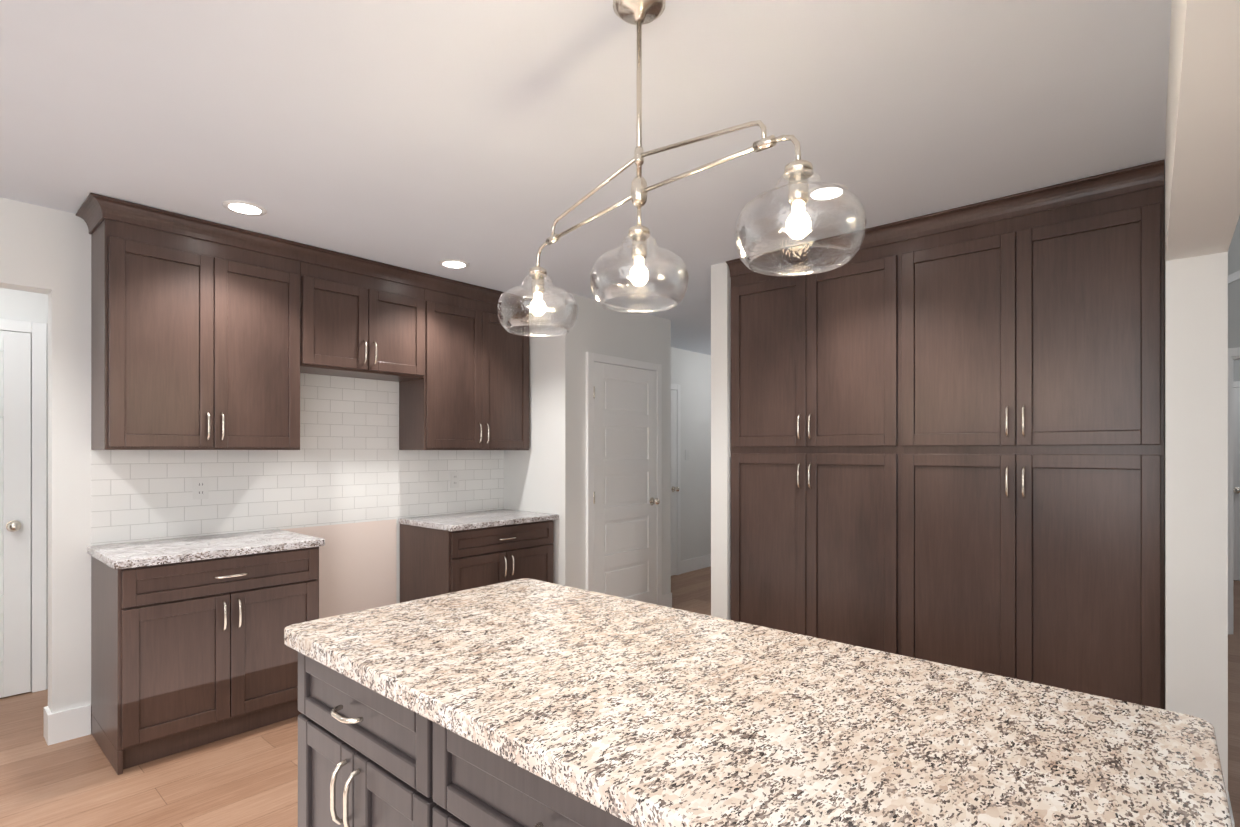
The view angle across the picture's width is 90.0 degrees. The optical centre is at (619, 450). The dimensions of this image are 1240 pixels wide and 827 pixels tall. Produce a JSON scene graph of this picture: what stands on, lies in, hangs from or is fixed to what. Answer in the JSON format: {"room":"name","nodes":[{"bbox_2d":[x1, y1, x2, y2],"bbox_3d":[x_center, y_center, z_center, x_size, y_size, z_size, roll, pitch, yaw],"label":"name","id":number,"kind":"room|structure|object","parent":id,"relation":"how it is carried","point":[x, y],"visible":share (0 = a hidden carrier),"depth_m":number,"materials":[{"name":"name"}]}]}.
{"room":"kitchen","nodes":[
{"label":"kitchen","id":0,"kind":"room"},
{"bbox_2d":[0,288,47,697],"bbox_3d":[-3.354,0.120,3.609,0.130,2.500,7.650,0,0,41],"label":"wall","id":1,"kind":"structure","parent":0,"point":[19,305],"depth_m":3.52,"materials":[{"name":"white paint"}]},
{"bbox_2d":[0,330,30,697],"bbox_3d":[-3.558,0.351,3.197,0.100,2.022,0.762,0,0,41],"label":"door","id":2,"kind":"structure","parent":1,"relation":"in","point":[15,513],"depth_m":3.46,"materials":[{"name":"white wood"}]},
{"bbox_2d":[0,318,46,692],"bbox_3d":[-3.587,0.322,3.222,0.028,2.096,0.894,0,0,41],"label":"door frame","id":3,"kind":"structure","parent":1,"relation":"attached to","point":[37,331],"depth_m":3.52,"materials":[{"name":"white wood"}]},
{"bbox_2d":[0,197,399,712],"bbox_3d":[-3.069,0.119,2.523,0.130,2.500,6.390,0,0,41],"label":"wall","id":4,"kind":"structure","parent":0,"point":[44,250],"depth_m":2.94,"materials":[{"name":"white paint"}]},
{"bbox_2d":[88,195,303,449],"bbox_3d":[-2.154,-0.565,3.204,0.336,1.124,0.843,0,0,41],"label":"upper cabinet","id":5,"kind":"object","parent":4,"relation":"attached to","point":[207,335],"depth_m":3.03,"materials":[{"name":"brown wood"}]},
{"bbox_2d":[91,373,503,618],"bbox_3d":[-1.739,0.453,3.941,0.005,1.835,2.498,0,0,41],"label":"tile backsplash","id":6,"kind":"structure","parent":4,"relation":"attached to","point":[349,482],"depth_m":3.85,"materials":[{"name":"white tile"}]},
{"bbox_2d":[193,477,208,499],"bbox_3d":[-2.257,0.205,3.337,0.010,0.116,0.072,0,0,41],"label":"electrical outlet plate","id":7,"kind":"object","parent":6,"relation":"attached to","point":[200,488],"depth_m":3.34,"materials":[{"name":"white plastic"}]},
{"bbox_2d":[450,472,458,487],"bbox_3d":[-1.209,0.215,4.535,0.010,0.116,0.072,0,0,41],"label":"electrical outlet plate","id":8,"kind":"object","parent":6,"relation":"attached to","point":[454,476],"depth_m":4.53,"materials":[{"name":"white plastic"}]},
{"bbox_2d":[304,244,427,384],"bbox_3d":[-1.625,-0.796,3.809,0.336,0.661,0.763,0,0,41],"label":"upper cabinet","id":9,"kind":"object","parent":4,"relation":"attached to","point":[364,318],"depth_m":3.68,"materials":[{"name":"brown wood"}]},
{"bbox_2d":[399,274,531,449],"bbox_3d":[-1.084,-0.564,4.427,0.336,1.124,0.879,0,0,41],"label":"upper cabinet","id":10,"kind":"object","parent":4,"relation":"attached to","point":[475,394],"depth_m":4.24,"materials":[{"name":"brown wood"}]},
{"bbox_2d":[0,0,1171,354],"bbox_3d":[-0.105,-1.155,4.188,6.000,0.050,12.800,0,0,41],"label":"ceiling","id":11,"kind":"structure","parent":0,"point":[488,140],"depth_m":2.09,"materials":[{"name":"paint"}]},
{"bbox_2d":[222,200,266,215],"bbox_3d":[-1.747,-1.127,2.888,0.179,0.006,0.179,0,0,32],"label":"recessed light","id":12,"kind":"object","parent":11,"relation":"in","point":[244,207],"depth_m":2.87,"materials":[{"name":"white"}]},
{"bbox_2d":[439,259,468,268],"bbox_3d":[-1.004,-1.127,3.752,0.179,0.006,0.179,0,0,35],"label":"recessed light","id":13,"kind":"object","parent":11,"relation":"in","point":[449,263],"depth_m":3.73,"materials":[{"name":"white"}]},
{"bbox_2d":[497,0,866,336],"bbox_3d":[0.048,-0.749,1.561,0.248,0.764,1.168,0,0,-41],"label":"pendant light","id":14,"kind":"object","parent":11,"relation":"hanging from","point":[798,172],"visible":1,"depth_m":1.50,"materials":[{"name":"clear glass"}]},
{"bbox_2d":[809,184,847,200],"bbox_3d":[0.905,-1.127,2.715,0.179,0.006,0.179,0,0,32],"label":"recessed light","id":15,"kind":"object","parent":11,"relation":"in","point":[810,198],"depth_m":2.73,"materials":[{"name":"white"}]},
{"bbox_2d":[504,292,670,594],"bbox_3d":[-0.288,0.120,5.171,0.830,2.500,1.260,0,0,41],"label":"wall","id":16,"kind":"structure","parent":0,"point":[545,472],"depth_m":4.58,"materials":[{"name":"white paint"}]},
{"bbox_2d":[586,352,661,605],"bbox_3d":[0.050,0.322,4.904,0.028,2.096,0.894,0,0,41],"label":"door frame","id":17,"kind":"structure","parent":16,"relation":"attached to","point":[591,358],"depth_m":4.60,"materials":[{"name":"white wood"}]},
{"bbox_2d":[593,362,659,604],"bbox_3d":[0.075,0.351,4.875,0.100,2.022,0.772,0,0,41],"label":"pantry door","id":18,"kind":"structure","parent":16,"relation":"in","point":[626,501],"depth_m":4.89,"materials":[{"name":"white wood"}]},
{"bbox_2d":[0,566,1239,826],"bbox_3d":[1.476,1.395,2.805,10.200,0.050,12.800,0,0,41],"label":"floor","id":19,"kind":"structure","parent":0,"point":[248,779],"depth_m":2.60,"materials":[{"name":"brown wood"}]},
{"bbox_2d":[87,529,324,774],"bbox_3d":[-2.044,0.915,3.096,0.642,0.910,0.860,0,0,41],"label":"base cabinet","id":20,"kind":"object","parent":19,"relation":"on","point":[190,649],"visible":0.9,"depth_m":2.85,"materials":[{"name":"brown wood"}]},
{"bbox_2d":[298,654,427,826],"bbox_3d":[-0.349,0.932,1.668,0.630,0.874,0.755,0,0,41],"label":"base cabinet","id":21,"kind":"object","parent":19,"relation":"on","point":[363,759],"depth_m":1.37,"materials":[{"name":"brown wood"}]},
{"bbox_2d":[284,578,1231,826],"bbox_3d":[0.062,0.474,1.318,1.770,0.042,0.820,0,0,41],"label":"countertop","id":22,"kind":"structure","parent":21,"relation":"on","point":[637,713],"depth_m":1.04,"materials":[{"name":"beige stone"}]},
{"bbox_2d":[399,509,558,602],"bbox_3d":[-0.967,0.915,4.328,0.642,0.910,0.900,0,0,41],"label":"base cabinet","id":23,"kind":"object","parent":19,"relation":"on","point":[441,554],"visible":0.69,"depth_m":4.08,"materials":[{"name":"brown wood"}]},
{"bbox_2d":[428,726,627,826],"bbox_3d":[0.174,0.932,1.210,0.888,0.874,0.755,0,0,41],"label":"base cabinet","id":24,"kind":"object","parent":19,"relation":"on","point":[467,787],"depth_m":1.07,"materials":[{"name":"brown wood"}]},
{"bbox_2d":[726,217,917,658],"bbox_3d":[1.250,0.121,3.613,1.043,2.496,0.618,0,0,41],"label":"tall cabinet","id":25,"kind":"object","parent":19,"relation":"on","point":[824,365],"depth_m":3.33,"materials":[{"name":"brown wood"}]},
{"bbox_2d":[918,160,1164,709],"bbox_3d":[1.937,0.121,3.012,1.063,2.496,0.618,0,0,41],"label":"tall cabinet","id":26,"kind":"object","parent":19,"relation":"on","point":[947,437],"depth_m":2.69,"materials":[{"name":"brown wood"}]},
{"bbox_2d":[671,347,710,560],"bbox_3d":[0.934,0.121,7.298,0.130,2.500,3.550,0,0,41],"label":"wall","id":27,"kind":"structure","parent":0,"point":[691,373],"depth_m":7.11,"materials":[{"name":"white paint"}]},
{"bbox_2d":[671,390,678,575],"bbox_3d":[0.395,0.352,6.502,0.100,2.022,0.762,0,0,41],"label":"hall door","id":28,"kind":"structure","parent":27,"relation":"in","point":[674,489],"depth_m":6.76,"materials":[{"name":"white wood"}]},
{"bbox_2d":[671,384,680,574],"bbox_3d":[0.366,0.323,6.527,0.028,2.096,0.894,0,0,41],"label":"door frame","id":29,"kind":"structure","parent":27,"relation":"attached to","point":[677,387],"depth_m":6.82,"materials":[{"name":"white wood"}]},
{"bbox_2d":[685,450,688,459],"bbox_3d":[0.759,0.053,6.989,0.010,0.115,0.075,0,0,41],"label":"switch plate","id":30,"kind":"object","parent":27,"relation":"attached to","point":[686,454],"visible":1,"depth_m":6.98,"materials":[{"name":"white plastic"}]},
{"bbox_2d":[681,554,710,573],"bbox_3d":[1.410,1.301,7.732,0.015,0.140,2.270,0,0,41],"label":"baseboard","id":31,"kind":"structure","parent":27,"relation":"attached to","point":[692,564],"depth_m":7.10,"materials":[{"name":"white wood"}]},
{"bbox_2d":[711,262,730,619],"bbox_3d":[2.135,0.120,5.507,0.115,2.500,4.665,0,0,41],"label":"wall","id":32,"kind":"structure","parent":0,"point":[720,441],"depth_m":3.74,"materials":[{"name":"white paint"}]},
{"bbox_2d":[1165,134,1227,799],"bbox_3d":[3.609,0.095,3.995,0.155,2.550,5.000,0,0,41],"label":"wall","id":33,"kind":"structure","parent":0,"point":[1196,486],"depth_m":2.11,"materials":[{"name":"white paint"}]},
{"bbox_2d":[1228,792,1234,826],"bbox_3d":[3.200,1.300,3.412,0.035,0.140,3.615,0,0,41],"label":"baseboard","id":34,"kind":"structure","parent":33,"relation":"attached to","point":[1231,814],"depth_m":2.10,"materials":[{"name":"white wood"}]},
{"bbox_2d":[1166,0,1239,260],"bbox_3d":[-0.078,-0.921,-0.220,0.155,0.520,6.200,0,0,41],"label":"header beam","id":35,"kind":"structure","parent":0,"point":[1203,156],"depth_m":1.33,"materials":[{"name":"white paint"}]},
{"bbox_2d":[1228,216,1239,347],"bbox_3d":[6.015,-1.130,3.439,4.200,5.000,0.130,0,0,41],"label":"wall","id":36,"kind":"structure","parent":0,"point":[1234,299],"depth_m":4.61,"materials":[{"name":"grey paint"}]},
{"bbox_2d":[1228,347,1239,634],"bbox_3d":[4.932,0.304,4.372,1.024,2.132,0.150,0,0,41],"label":"door frame","id":37,"kind":"structure","parent":36,"relation":"attached to","point":[1233,353],"depth_m":4.62,"materials":[{"name":"white wood"}]},
{"bbox_2d":[1228,270,1239,283],"bbox_3d":[4.646,-1.337,4.540,0.550,0.305,0.014,0,0,41],"label":"air vent","id":38,"kind":"object","parent":36,"relation":"in","point":[1235,276],"depth_m":4.61,"materials":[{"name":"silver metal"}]},
{"bbox_2d":[1233,360,1239,580],"bbox_3d":[7.793,-1.129,5.471,4.200,5.000,0.130,0,0,41],"label":"wall","id":39,"kind":"structure","parent":0,"point":[1236,370],"depth_m":6.53,"materials":[{"name":"grey paint"}]},
{"bbox_2d":[1233,387,1239,580],"bbox_3d":[6.692,0.352,6.277,0.762,2.022,0.100,0,0,41],"label":"room door","id":40,"kind":"structure","parent":39,"relation":"in","point":[1236,483],"depth_m":6.51,"materials":[{"name":"white wood"}]},
{"bbox_2d":[1233,381,1239,387],"bbox_3d":[6.717,0.323,6.306,0.894,2.096,0.028,0,0,41],"label":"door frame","id":41,"kind":"structure","parent":39,"relation":"attached to","point":[1236,383],"depth_m":6.50,"materials":[{"name":"white wood"}]}
]}

